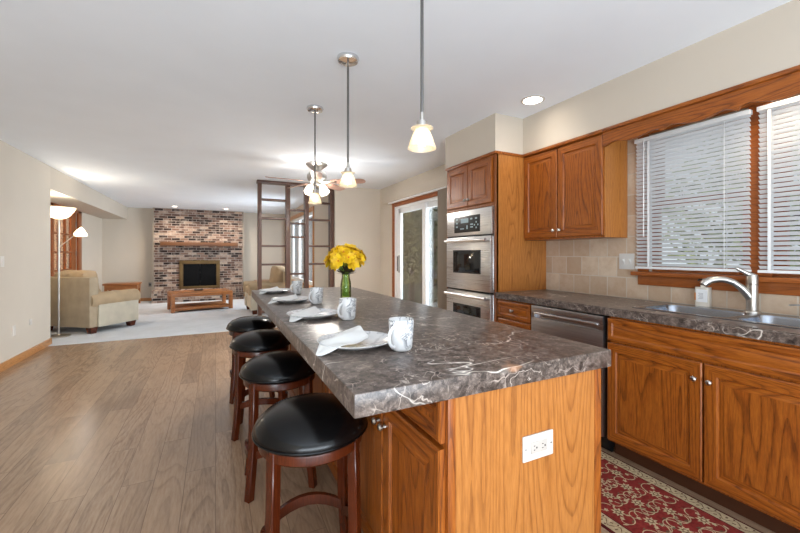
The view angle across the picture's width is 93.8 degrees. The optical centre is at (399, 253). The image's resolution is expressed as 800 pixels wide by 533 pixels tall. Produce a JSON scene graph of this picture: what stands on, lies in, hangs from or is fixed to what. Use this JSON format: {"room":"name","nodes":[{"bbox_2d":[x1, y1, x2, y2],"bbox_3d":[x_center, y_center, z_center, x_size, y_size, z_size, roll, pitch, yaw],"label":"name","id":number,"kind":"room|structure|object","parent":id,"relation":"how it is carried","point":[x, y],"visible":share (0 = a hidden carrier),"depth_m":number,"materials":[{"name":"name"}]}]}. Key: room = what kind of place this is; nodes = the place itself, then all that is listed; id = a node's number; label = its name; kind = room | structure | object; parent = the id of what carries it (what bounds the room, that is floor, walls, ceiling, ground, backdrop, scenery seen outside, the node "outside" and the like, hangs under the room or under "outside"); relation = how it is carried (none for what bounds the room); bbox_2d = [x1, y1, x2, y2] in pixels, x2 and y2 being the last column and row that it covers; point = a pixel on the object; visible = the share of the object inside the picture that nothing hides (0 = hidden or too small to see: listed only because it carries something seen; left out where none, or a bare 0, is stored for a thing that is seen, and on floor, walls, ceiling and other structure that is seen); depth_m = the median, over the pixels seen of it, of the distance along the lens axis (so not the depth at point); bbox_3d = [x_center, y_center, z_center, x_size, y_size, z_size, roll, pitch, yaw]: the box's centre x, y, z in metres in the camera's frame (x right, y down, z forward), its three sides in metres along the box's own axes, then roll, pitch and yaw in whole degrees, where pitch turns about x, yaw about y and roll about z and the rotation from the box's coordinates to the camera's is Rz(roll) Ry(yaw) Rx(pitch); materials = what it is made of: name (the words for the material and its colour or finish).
{"room":"kitchen","nodes":[
{"label":"kitchen","id":0,"kind":"room"},
{"bbox_2d":[0,140,49,363],"bbox_3d":[-3.059,0.020,0.844,0.680,2.440,9.220,0,0,-26],"label":"wall","id":1,"kind":"structure","parent":0,"point":[24,179],"depth_m":4.39,"materials":[{"name":"white paint"}]},
{"bbox_2d":[0,256,3,266],"bbox_3d":[-4.214,0.080,3.965,0.009,0.115,0.072,0,0,-26],"label":"light switch","id":2,"kind":"object","parent":1,"relation":"attached to","point":[1,257],"visible":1,"depth_m":3.95,"materials":[{"name":"white plastic"}]},
{"bbox_2d":[12,325,15,335],"bbox_3d":[-4.329,0.860,4.198,0.009,0.115,0.072,0,0,-26],"label":"power outlet","id":3,"kind":"object","parent":1,"relation":"attached to","point":[14,326],"visible":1,"depth_m":4.19,"materials":[{"name":"white plastic"}]},
{"bbox_2d":[0,338,51,371],"bbox_3d":[-2.818,1.196,0.970,0.164,0.088,9.234,0,0,-26],"label":"baseboard","id":4,"kind":"structure","parent":1,"relation":"attached to","point":[16,359],"depth_m":4.38,"materials":[{"name":"brown wood"}]},
{"bbox_2d":[50,167,127,218],"bbox_3d":[-6.144,-1.045,7.267,0.530,0.310,5.030,0,0,-26],"label":"soffit","id":5,"kind":"structure","parent":1,"relation":"attached to","point":[66,191],"depth_m":6.59,"materials":[{"name":"paint"}]},
{"bbox_2d":[74,212,101,290],"bbox_3d":[-6.449,0.020,7.116,0.150,2.440,5.030,0,0,-26],"label":"wall","id":6,"kind":"structure","parent":0,"point":[91,243],"depth_m":8.68,"materials":[{"name":"white paint"}]},
{"bbox_2d":[50,202,81,275],"bbox_3d":[-6.393,0.175,7.150,0.080,2.130,1.620,0,0,-26],"label":"door","id":7,"kind":"structure","parent":6,"relation":"in","point":[68,253],"depth_m":7.22,"materials":[{"name":"brown wood"}]},
{"bbox_2d":[49,296,276,345],"bbox_3d":[-4.406,1.286,8.141,4.800,0.108,5.300,0,0,-26],"label":"floor","id":8,"kind":"structure","parent":0,"point":[154,319],"depth_m":6.54,"materials":[{"name":"white carpet"}]},
{"bbox_2d":[50,206,86,337],"bbox_3d":[-5.041,0.269,5.620,0.541,1.926,0.410,0,0,-26],"label":"floor lamp","id":9,"kind":"object","parent":8,"relation":"on","point":[56,212],"visible":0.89,"depth_m":5.58,"materials":[{"name":"silver metal"}]},
{"bbox_2d":[50,270,140,333],"bbox_3d":[-5.138,0.746,6.233,1.078,0.972,0.850,0,0,12],"label":"armchair","id":10,"kind":"object","parent":8,"relation":"on","point":[83,304],"visible":0.86,"depth_m":5.84,"materials":[{"name":"beige fabric"}]},
{"bbox_2d":[54,270,78,276],"bbox_3d":[-5.323,0.494,6.039,0.340,0.468,0.298,0,0,12],"label":"cushion","id":11,"kind":"object","parent":10,"relation":"on","point":[66,273],"depth_m":5.91,"materials":[{"name":"beige fabric"}]},
{"bbox_2d":[68,270,99,291],"bbox_3d":[-5.049,0.494,5.980,0.340,0.468,0.298,0,0,12],"label":"cushion","id":12,"kind":"object","parent":10,"relation":"on","point":[74,273],"depth_m":5.88,"materials":[{"name":"beige fabric"}]},
{"bbox_2d":[102,282,141,302],"bbox_3d":[-6.713,0.966,9.066,0.700,0.532,0.500,0,0,-26],"label":"end table","id":13,"kind":"object","parent":8,"relation":"on","point":[116,285],"visible":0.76,"depth_m":8.89,"materials":[{"name":"brown wood"}]},
{"bbox_2d":[151,208,243,302],"bbox_3d":[-5.382,0.020,10.073,2.180,2.440,0.670,0,0,-26],"label":"fireplace","id":14,"kind":"object","parent":8,"relation":"on","point":[193,249],"visible":0.98,"depth_m":10.08,"materials":[{"name":"brick"}]},
{"bbox_2d":[167,288,232,312],"bbox_3d":[-4.503,1.032,8.428,1.200,0.400,0.760,0,0,-37],"label":"coffee table","id":15,"kind":"object","parent":8,"relation":"on","point":[171,295],"visible":1,"depth_m":8.30,"materials":[{"name":"brown wood"}]},
{"bbox_2d":[175,301,228,310],"bbox_3d":[-4.503,1.162,8.428,1.060,0.060,0.760,0,0,-37],"label":"shelf","id":16,"kind":"object","parent":15,"relation":"attached to","point":[214,304],"depth_m":8.26,"materials":[{"name":"brown wood"}]},
{"bbox_2d":[243,266,291,314],"bbox_3d":[-2.900,0.746,8.153,0.850,0.972,1.018,0,0,-30],"label":"armchair","id":17,"kind":"object","parent":8,"relation":"on","point":[277,274],"visible":0.54,"depth_m":7.98,"materials":[{"name":"beige fabric"}]},
{"bbox_2d":[269,266,284,282],"bbox_3d":[-2.702,0.494,8.266,0.298,0.468,0.560,0,0,-30],"label":"cushion","id":18,"kind":"object","parent":17,"relation":"on","point":[276,274],"depth_m":8.03,"materials":[{"name":"beige fabric"}]},
{"bbox_2d":[102,207,284,297],"bbox_3d":[-5.527,0.020,10.459,4.760,2.440,0.150,0,0,-26],"label":"wall","id":19,"kind":"structure","parent":0,"point":[127,244],"depth_m":9.80,"materials":[{"name":"white paint"}]},
{"bbox_2d":[141,294,244,300],"bbox_3d":[-5.491,1.195,10.385,4.460,0.090,0.015,0,0,-26],"label":"baseboard","id":20,"kind":"structure","parent":19,"relation":"attached to","point":[142,299],"depth_m":9.80,"materials":[{"name":"brown wood"}]},
{"bbox_2d":[290,195,327,287],"bbox_3d":[-2.277,0.020,9.080,0.150,2.440,5.200,0,0,-26],"label":"wall","id":21,"kind":"structure","parent":0,"point":[320,211],"depth_m":7.55,"materials":[{"name":"white paint"}]},
{"bbox_2d":[290,206,313,287],"bbox_3d":[-2.640,-0.145,9.681,0.130,1.770,3.680,0,0,-26],"label":"window","id":22,"kind":"structure","parent":21,"relation":"in","point":[296,244],"depth_m":9.59,"materials":[{"name":"brown wood"}]},
{"bbox_2d":[334,187,379,293],"bbox_3d":[-0.721,0.020,6.864,1.020,2.440,0.150,0,0,-26],"label":"wall","id":23,"kind":"structure","parent":0,"point":[356,210],"depth_m":6.79,"materials":[{"name":"white paint"}]},
{"bbox_2d":[0,327,774,532],"bbox_3d":[-0.593,1.290,1.993,5.100,0.100,9.100,0,0,-26],"label":"floor","id":24,"kind":"structure","parent":0,"point":[132,435],"depth_m":2.35,"materials":[{"name":"brown wood"}]},
{"bbox_2d":[226,315,275,403],"bbox_3d":[-1.299,0.894,3.284,0.417,0.692,0.417,0,0,-31],"label":"bar stool","id":25,"kind":"object","parent":24,"relation":"on","point":[240,325],"visible":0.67,"depth_m":3.13,"materials":[{"name":"black leather"}]},
{"bbox_2d":[229,329,290,440],"bbox_3d":[-0.986,0.894,2.658,0.417,0.692,0.417,0,0,-24],"label":"bar stool","id":26,"kind":"object","parent":24,"relation":"on","point":[250,344],"visible":0.82,"depth_m":2.51,"materials":[{"name":"black leather"}]},
{"bbox_2d":[239,350,316,503],"bbox_3d":[-0.657,0.894,2.051,0.417,0.692,0.417,0,0,-29],"label":"bar stool","id":27,"kind":"object","parent":24,"relation":"on","point":[283,370],"visible":0.73,"depth_m":1.89,"materials":[{"name":"black leather"}]},
{"bbox_2d":[256,180,333,315],"bbox_3d":[-1.755,0.021,6.360,1.280,2.438,0.140,0,0,-26],"label":"divider","id":28,"kind":"object","parent":24,"relation":"on","point":[330,203],"visible":0.56,"depth_m":6.26,"materials":[{"name":"brown wood"}]},
{"bbox_2d":[262,263,285,265],"bbox_3d":[-2.092,0.172,6.193,0.383,0.032,0.110,0,0,-26],"label":"shelf","id":29,"kind":"object","parent":28,"relation":"attached to","point":[263,264],"depth_m":6.14,"materials":[{"name":"brown wood"}]},
{"bbox_2d":[262,245,285,246],"bbox_3d":[-2.092,-0.132,6.193,0.383,0.032,0.110,0,0,-26],"label":"shelf","id":30,"kind":"object","parent":28,"relation":"attached to","point":[262,245],"depth_m":6.14,"materials":[{"name":"brown wood"}]},
{"bbox_2d":[262,217,285,219],"bbox_3d":[-2.092,-0.585,6.193,0.383,0.032,0.110,0,0,-26],"label":"shelf","id":31,"kind":"object","parent":28,"relation":"attached to","point":[264,218],"depth_m":6.17,"materials":[{"name":"brown wood"}]},
{"bbox_2d":[262,198,285,201],"bbox_3d":[-2.092,-0.890,6.193,0.383,0.032,0.110,0,0,-26],"label":"shelf","id":32,"kind":"object","parent":28,"relation":"attached to","point":[263,199],"depth_m":6.16,"materials":[{"name":"brown wood"}]},
{"bbox_2d":[290,272,304,274],"bbox_3d":[-1.751,0.335,6.362,0.244,0.032,0.110,0,0,-26],"label":"shelf","id":33,"kind":"object","parent":28,"relation":"attached to","point":[303,273],"depth_m":6.32,"materials":[{"name":"brown wood"}]},
{"bbox_2d":[290,236,304,237],"bbox_3d":[-1.751,-0.287,6.362,0.244,0.032,0.110,0,0,-26],"label":"shelf","id":34,"kind":"object","parent":28,"relation":"attached to","point":[290,236],"depth_m":6.31,"materials":[{"name":"brown wood"}]},
{"bbox_2d":[290,222,304,224],"bbox_3d":[-1.751,-0.515,6.362,0.244,0.032,0.110,0,0,-26],"label":"shelf","id":35,"kind":"object","parent":28,"relation":"attached to","point":[291,223],"depth_m":6.33,"materials":[{"name":"brown wood"}]},
{"bbox_2d":[290,209,304,211],"bbox_3d":[-1.751,-0.740,6.362,0.244,0.032,0.110,0,0,-26],"label":"shelf","id":36,"kind":"object","parent":28,"relation":"attached to","point":[292,210],"depth_m":6.33,"materials":[{"name":"brown wood"}]},
{"bbox_2d":[309,263,324,264],"bbox_3d":[-1.417,0.172,6.526,0.368,0.032,0.110,0,0,-26],"label":"shelf","id":37,"kind":"object","parent":28,"relation":"attached to","point":[309,263],"depth_m":6.46,"materials":[{"name":"brown wood"}]},
{"bbox_2d":[309,245,329,246],"bbox_3d":[-1.417,-0.135,6.526,0.368,0.032,0.110,0,0,-26],"label":"shelf","id":38,"kind":"object","parent":28,"relation":"attached to","point":[309,245],"depth_m":6.48,"materials":[{"name":"brown wood"}]},
{"bbox_2d":[309,219,329,221],"bbox_3d":[-1.417,-0.589,6.526,0.368,0.032,0.110,0,0,-26],"label":"shelf","id":39,"kind":"object","parent":28,"relation":"attached to","point":[322,220],"depth_m":6.49,"materials":[{"name":"brown wood"}]},
{"bbox_2d":[251,393,367,532],"bbox_3d":[-0.328,0.894,1.388,0.417,0.692,0.417,0,0,-26],"label":"bar stool","id":40,"kind":"object","parent":24,"relation":"on","point":[309,429],"visible":0.89,"depth_m":1.28,"materials":[{"name":"black leather"}]},
{"bbox_2d":[288,344,600,532],"bbox_3d":[-0.213,0.812,2.329,0.666,0.856,2.695,0,0,-26],"label":"kitchen island","id":41,"kind":"object","parent":24,"relation":"on","point":[455,465],"visible":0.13,"depth_m":1.14,"materials":[{"name":"brown wood"}]},
{"bbox_2d":[251,286,610,418],"bbox_3d":[-0.306,0.355,2.316,0.923,0.058,2.775,0,0,-26],"label":"island countertop","id":42,"kind":"structure","parent":41,"relation":"on","point":[452,355],"depth_m":1.22,"materials":[{"name":"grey stone"}]},
{"bbox_2d":[258,288,291,292],"bbox_3d":[-1.055,0.313,3.159,0.270,0.026,0.270,0,0,20],"label":"dinner plate","id":43,"kind":"object","parent":42,"relation":"on","point":[282,290],"visible":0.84,"depth_m":3.10,"materials":[{"name":"white ceramic"}]},
{"bbox_2d":[259,286,280,293],"bbox_3d":[-1.086,0.301,3.114,0.107,0.047,0.218,0,0,28],"label":"napkin","id":44,"kind":"object","parent":43,"relation":"on","point":[276,288],"visible":0.97,"depth_m":3.11,"materials":[{"name":"white fabric"}]},
{"bbox_2d":[271,296,307,302],"bbox_3d":[-0.740,0.313,2.545,0.270,0.026,0.270,0,0,5],"label":"dinner plate","id":45,"kind":"object","parent":42,"relation":"on","point":[300,298],"visible":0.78,"depth_m":2.47,"materials":[{"name":"white ceramic"}]},
{"bbox_2d":[268,294,297,303],"bbox_3d":[-0.783,0.301,2.510,0.218,0.047,0.107,0,0,-44],"label":"napkin","id":46,"kind":"object","parent":45,"relation":"on","point":[291,297],"visible":0.95,"depth_m":2.50,"materials":[{"name":"white fabric"}]},
{"bbox_2d":[290,281,302,293],"bbox_3d":[-0.842,0.274,3.054,0.087,0.105,0.106,0,0,0],"label":"mug","id":47,"kind":"object","parent":42,"relation":"on","point":[296,286],"visible":0.98,"depth_m":3.03,"materials":[{"name":"white ceramic"}]},
{"bbox_2d":[286,308,336,319],"bbox_3d":[-0.449,0.313,1.931,0.270,0.026,0.270,0,0,-11],"label":"dinner plate","id":48,"kind":"object","parent":42,"relation":"on","point":[325,312],"visible":0.68,"depth_m":1.95,"materials":[{"name":"white ceramic"}]},
{"bbox_2d":[289,306,320,321],"bbox_3d":[-0.478,0.301,1.885,0.107,0.047,0.218,0,0,26],"label":"napkin","id":49,"kind":"object","parent":48,"relation":"on","point":[312,311],"visible":0.95,"depth_m":1.87,"materials":[{"name":"white fabric"}]},
{"bbox_2d":[308,287,322,303],"bbox_3d":[-0.555,0.274,2.447,0.106,0.105,0.087,0,0,-27],"label":"mug","id":50,"kind":"object","parent":42,"relation":"on","point":[315,296],"visible":1,"depth_m":2.42,"materials":[{"name":"white ceramic"}]},
{"bbox_2d":[340,274,350,297],"bbox_3d":[-0.394,0.236,2.725,0.078,0.180,0.082,0,0,-26],"label":"flower vase","id":51,"kind":"object","parent":42,"relation":"on","point":[341,288],"visible":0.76,"depth_m":2.71,"materials":[{"name":"green glass"}]},
{"bbox_2d":[325,260,339,270],"bbox_3d":[-0.473,0.155,2.749,0.141,0.303,0.106,0,0,1],"label":"flower","id":52,"kind":"object","parent":51,"relation":"in","point":[329,261],"visible":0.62,"depth_m":2.73,"materials":[{"name":"yellow plant"}]},
{"bbox_2d":[323,253,343,295],"bbox_3d":[-0.475,0.141,2.697,0.153,0.331,0.109,0,0,-26],"label":"flower","id":53,"kind":"object","parent":51,"relation":"in","point":[327,257],"visible":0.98,"depth_m":2.68,"materials":[{"name":"yellow plant"}]},
{"bbox_2d":[329,249,344,295],"bbox_3d":[-0.439,0.133,2.658,0.127,0.346,0.123,0,0,-26],"label":"flower","id":54,"kind":"object","parent":51,"relation":"in","point":[334,252],"visible":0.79,"depth_m":2.64,"materials":[{"name":"yellow plant"}]},
{"bbox_2d":[330,262,344,279],"bbox_3d":[-0.439,0.159,2.676,0.110,0.295,0.112,0,0,-26],"label":"flower","id":55,"kind":"object","parent":51,"relation":"in","point":[331,263],"visible":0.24,"depth_m":2.67,"materials":[{"name":"yellow plant"}]},
{"bbox_2d":[331,253,347,275],"bbox_3d":[-0.420,0.149,2.647,0.109,0.314,0.149,0,0,12],"label":"flower","id":56,"kind":"object","parent":51,"relation":"in","point":[338,261],"visible":1,"depth_m":2.59,"materials":[{"name":"yellow plant"}]},
{"bbox_2d":[337,246,350,295],"bbox_3d":[-0.403,0.124,2.647,0.099,0.364,0.126,0,0,-26],"label":"flower","id":57,"kind":"object","parent":51,"relation":"in","point":[341,249],"visible":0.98,"depth_m":2.64,"materials":[{"name":"yellow plant"}]},
{"bbox_2d":[341,252,355,272],"bbox_3d":[-0.378,0.139,2.655,0.109,0.334,0.128,0,0,-26],"label":"flower","id":58,"kind":"object","parent":51,"relation":"in","point":[350,255],"visible":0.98,"depth_m":2.62,"materials":[{"name":"yellow plant"}]},
{"bbox_2d":[342,243,355,249],"bbox_3d":[-0.366,0.114,2.677,0.109,0.384,0.109,0,0,-26],"label":"flower","id":59,"kind":"object","parent":51,"relation":"in","point":[350,246],"visible":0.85,"depth_m":2.68,"materials":[{"name":"yellow plant"}]},
{"bbox_2d":[344,250,360,271],"bbox_3d":[-0.336,0.132,2.685,0.114,0.348,0.116,0,0,-26],"label":"flower","id":60,"kind":"object","parent":51,"relation":"in","point":[351,251],"visible":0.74,"depth_m":2.68,"materials":[{"name":"yellow plant"}]},
{"bbox_2d":[345,257,360,290],"bbox_3d":[-0.345,0.155,2.674,0.109,0.302,0.124,0,0,-26],"label":"flower","id":61,"kind":"object","parent":51,"relation":"in","point":[355,264],"visible":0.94,"depth_m":2.65,"materials":[{"name":"yellow plant"}]},
{"bbox_2d":[347,253,365,295],"bbox_3d":[-0.318,0.144,2.709,0.135,0.323,0.109,0,0,31],"label":"flower","id":62,"kind":"object","parent":51,"relation":"in","point":[362,259],"visible":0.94,"depth_m":2.69,"materials":[{"name":"yellow plant"}]},
{"bbox_2d":[347,249,366,280],"bbox_3d":[-0.311,0.133,2.740,0.149,0.347,0.111,0,0,-26],"label":"flower","id":63,"kind":"object","parent":51,"relation":"in","point":[365,257],"visible":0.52,"depth_m":2.73,"materials":[{"name":"yellow plant"}]},
{"bbox_2d":[337,297,355,320],"bbox_3d":[-0.261,0.274,1.852,0.087,0.105,0.106,0,0,0],"label":"mug","id":64,"kind":"object","parent":42,"relation":"on","point":[346,310],"visible":1,"depth_m":1.83,"materials":[{"name":"white ceramic"}]},
{"bbox_2d":[317,331,387,350],"bbox_3d":[-0.157,0.313,1.329,0.270,0.026,0.270,0,0,-26],"label":"dinner plate","id":65,"kind":"object","parent":42,"relation":"on","point":[375,339],"visible":0.6,"depth_m":1.34,"materials":[{"name":"white ceramic"}]},
{"bbox_2d":[316,326,368,355],"bbox_3d":[-0.196,0.295,1.288,0.118,0.059,0.235,0,0,37],"label":"napkin","id":66,"kind":"object","parent":65,"relation":"on","point":[354,335],"visible":1,"depth_m":1.27,"materials":[{"name":"white fabric"}]},
{"bbox_2d":[387,317,413,351],"bbox_3d":[-0.005,0.274,1.272,0.106,0.105,0.087,0,0,-21],"label":"mug","id":67,"kind":"object","parent":42,"relation":"on","point":[400,334],"visible":1,"depth_m":1.24,"materials":[{"name":"white ceramic"}]},
{"bbox_2d":[522,429,552,462],"bbox_3d":[0.421,0.583,1.137,0.124,0.076,0.010,0,0,-26],"label":"power outlet","id":68,"kind":"object","parent":41,"relation":"attached to","point":[538,445],"visible":1,"depth_m":1.13,"materials":[{"name":"white plastic"}]},
{"bbox_2d":[531,438,546,453],"bbox_3d":[0.422,0.583,1.134,0.066,0.034,0.005,0,0,-26],"label":"receptacle","id":69,"kind":"object","parent":68,"relation":"attached to","point":[538,445],"depth_m":1.13,"materials":[{"name":"beige plastic"}]},
{"bbox_2d":[445,150,545,321],"bbox_3d":[0.898,0.179,3.654,0.632,2.122,0.776,0,0,-26],"label":"tall cabinet","id":70,"kind":"object","parent":24,"relation":"on","point":[495,178],"visible":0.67,"depth_m":3.30,"materials":[{"name":"brown wood"}]},
{"bbox_2d":[444,206,493,320],"bbox_3d":[0.872,0.228,3.642,0.654,1.285,0.690,0,0,-26],"label":"double oven","id":71,"kind":"object","parent":70,"relation":"in","point":[470,233],"visible":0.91,"depth_m":3.45,"materials":[{"name":"silver metal"}]},
{"bbox_2d":[497,299,535,329],"bbox_3d":[1.164,0.808,3.140,0.634,0.864,0.393,0,0,-26],"label":"base cabinet","id":72,"kind":"object","parent":24,"relation":"on","point":[513,313],"visible":0.22,"depth_m":3.00,"materials":[{"name":"brown wood"}]},
{"bbox_2d":[531,305,614,451],"bbox_3d":[1.380,0.810,2.693,0.602,0.860,0.590,0,0,-26],"label":"dishwasher","id":73,"kind":"object","parent":24,"relation":"on","point":[583,327],"visible":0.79,"depth_m":2.45,"materials":[{"name":"silver metal"}]},
{"bbox_2d":[601,450,762,532],"bbox_3d":[1.261,1.236,1.681,0.600,0.009,2.000,0,0,-26],"label":"runner rug","id":74,"kind":"object","parent":24,"relation":"on","point":[633,500],"visible":0.42,"depth_m":1.81,"materials":[{"name":"red fabric"}]},
{"bbox_2d":[607,316,799,532],"bbox_3d":[1.775,0.808,1.879,0.614,0.864,1.200,0,0,-26],"label":"base cabinet","id":75,"kind":"object","parent":24,"relation":"on","point":[716,416],"visible":1,"depth_m":1.80,"materials":[{"name":"brown wood"}]},
{"bbox_2d":[495,289,799,345],"bbox_3d":[1.567,0.351,2.333,0.605,0.050,2.198,0,0,-26],"label":"countertop","id":76,"kind":"structure","parent":75,"relation":"on","point":[620,307],"depth_m":2.15,"materials":[{"name":"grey stone"}]},
{"bbox_2d":[694,279,711,306],"bbox_3d":[1.869,0.238,2.310,0.063,0.175,0.072,0,0,-26],"label":"soap bottle","id":77,"kind":"object","parent":76,"relation":"on","point":[702,294],"visible":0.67,"depth_m":2.29,"materials":[{"name":"plastic"}]},
{"bbox_2d":[632,303,799,328],"bbox_3d":[1.802,0.409,1.942,0.420,0.177,0.930,0,0,-26],"label":"sink","id":78,"kind":"object","parent":76,"relation":"in","point":[786,321],"visible":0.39,"depth_m":2.04,"materials":[{"name":"metal"}]},
{"bbox_2d":[700,267,760,313],"bbox_3d":[1.833,0.196,2.075,0.275,0.250,0.072,0,0,14],"label":"faucet","id":79,"kind":"object","parent":76,"relation":"on","point":[750,292],"visible":1,"depth_m":2.05,"materials":[{"name":"silver metal"}]},
{"bbox_2d":[0,0,791,214],"bbox_3d":[-2.001,-1.250,4.282,5.700,0.100,14.450,0,0,-26],"label":"ceiling","id":80,"kind":"structure","parent":0,"point":[184,104],"depth_m":2.47,"materials":[{"name":"paint"}]},
{"bbox_2d":[307,105,322,203],"bbox_3d":[-0.697,-0.807,3.068,0.136,0.786,0.136,0,0,-26],"label":"pendant light","id":81,"kind":"object","parent":80,"relation":"hanging from","point":[314,198],"visible":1,"depth_m":3.06,"materials":[{"name":"white glass"}]},
{"bbox_2d":[265,161,365,195],"bbox_3d":[-1.141,-0.989,4.952,1.230,0.422,1.255,0,0,-26],"label":"ceiling fan","id":82,"kind":"object","parent":80,"relation":"hanging from","point":[321,177],"visible":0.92,"depth_m":4.92,"materials":[{"name":"white glass"}]},
{"bbox_2d":[337,52,358,187],"bbox_3d":[-0.318,-0.807,2.285,0.136,0.786,0.136,0,0,-26],"label":"pendant light","id":83,"kind":"object","parent":80,"relation":"hanging from","point":[348,59],"visible":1,"depth_m":2.27,"materials":[{"name":"white glass"}]},
{"bbox_2d":[408,0,435,152],"bbox_3d":[0.087,-0.807,1.474,0.136,0.786,0.136,0,0,-26],"label":"pendant light","id":84,"kind":"object","parent":80,"relation":"hanging from","point":[421,141],"visible":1,"depth_m":1.47,"materials":[{"name":"white glass"}]},
{"bbox_2d":[521,95,544,104],"bbox_3d":[1.031,-1.194,2.906,0.180,0.009,0.180,0,0,-26],"label":"recessed light","id":85,"kind":"object","parent":80,"relation":"in","point":[533,99],"visible":1,"depth_m":2.90,"materials":[{"name":"white plastic"}]},
{"bbox_2d":[380,94,799,296],"bbox_3d":[1.671,0.020,2.999,0.150,2.440,8.900,0,0,-26],"label":"wall","id":86,"kind":"structure","parent":0,"point":[385,210],"depth_m":6.59,"materials":[{"name":"white paint"}]},
{"bbox_2d":[381,175,446,204],"bbox_3d":[0.343,-0.948,5.418,0.090,0.125,2.885,0,0,-26],"label":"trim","id":87,"kind":"structure","parent":86,"relation":"attached to","point":[442,181],"depth_m":5.52,"materials":[{"name":"paint"}]},
{"bbox_2d":[392,191,437,307],"bbox_3d":[0.370,0.185,5.579,0.140,2.110,2.020,0,0,-26],"label":"door","id":88,"kind":"structure","parent":86,"relation":"in","point":[414,221],"depth_m":5.78,"materials":[{"name":"white glass"}]},
{"bbox_2d":[388,186,446,309],"bbox_3d":[0.325,0.163,5.457,0.062,2.095,2.300,0,0,-26],"label":"vertical blind","id":89,"kind":"object","parent":86,"relation":"attached to","point":[442,191],"visible":0.17,"depth_m":4.94,"materials":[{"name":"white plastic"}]},
{"bbox_2d":[523,129,626,240],"bbox_3d":[1.375,-0.501,3.039,0.304,0.762,0.765,0,0,-26],"label":"upper cabinet","id":90,"kind":"object","parent":86,"relation":"attached to","point":[575,188],"visible":0.97,"depth_m":2.83,"materials":[{"name":"brown wood"}]},
{"bbox_2d":[445,0,799,168],"bbox_3d":[2.021,-1.041,1.424,0.615,0.318,5.765,0,0,-26],"label":"soffit","id":91,"kind":"structure","parent":86,"relation":"attached to","point":[767,43],"depth_m":2.32,"materials":[{"name":"paint"}]},
{"bbox_2d":[546,138,799,315],"bbox_3d":[1.909,-0.277,2.335,0.010,1.206,2.500,0,0,-26],"label":"backsplash","id":92,"kind":"structure","parent":86,"relation":"attached to","point":[588,266],"depth_m":2.83,"materials":[{"name":"tile"}]},
{"bbox_2d":[619,254,634,268],"bbox_3d":[1.677,0.055,2.773,0.018,0.116,0.114,0,0,-26],"label":"light switch","id":93,"kind":"object","parent":92,"relation":"attached to","point":[626,261],"visible":1,"depth_m":2.77,"materials":[{"name":"white plastic"}]},
{"bbox_2d":[602,65,799,146],"bbox_3d":[1.764,-0.815,1.977,0.037,0.134,1.485,0,0,-26],"label":"window valance","id":94,"kind":"object","parent":86,"relation":"attached to","point":[784,84],"visible":1,"depth_m":2.06,"materials":[{"name":"brown wood"}]},
{"bbox_2d":[630,102,799,295],"bbox_3d":[2.075,-0.345,2.100,0.200,1.130,1.450,0,0,-26],"label":"window","id":95,"kind":"structure","parent":86,"relation":"in","point":[769,283],"depth_m":2.12,"materials":[{"name":"brown wood"}]},
{"bbox_2d":[634,109,752,271],"bbox_3d":[1.831,-0.354,2.390,0.040,0.916,0.643,0,0,-26],"label":"window blind","id":96,"kind":"object","parent":95,"relation":"attached to","point":[651,142],"visible":0.98,"depth_m":2.33,"materials":[{"name":"white plastic"}]},
{"bbox_2d":[643,140,644,236],"bbox_3d":[1.699,-0.458,2.606,0.017,0.676,0.006,0,0,-26],"label":"tilt wand","id":97,"kind":"object","parent":96,"relation":"hanging from","point":[644,140],"visible":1,"depth_m":2.60,"materials":[{"name":"white plastic"}]},
{"bbox_2d":[757,95,799,273],"bbox_3d":[2.133,-0.354,1.778,0.040,0.916,0.662,0,0,-26],"label":"window blind","id":98,"kind":"object","parent":95,"relation":"attached to","point":[771,126],"visible":1,"depth_m":2.00,"materials":[{"name":"white plastic"}]},
{"label":"outside","id":99,"kind":"structure","parent":0,"visible":0},
{"bbox_3d":[5.821,1.540,9.562,13.100,0.100,24.000,0,0,-26],"label":"lawn","id":100,"kind":"structure","parent":99,"visible":0},
{"bbox_2d":[662,119,799,266],"bbox_3d":[4.544,-0.171,4.798,2.056,3.332,2.065,0,0,-26],"label":"tree","id":101,"kind":"object","parent":100,"relation":"on","point":[799,119],"visible":0.09,"depth_m":4.84,"materials":[{"name":"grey plant"}]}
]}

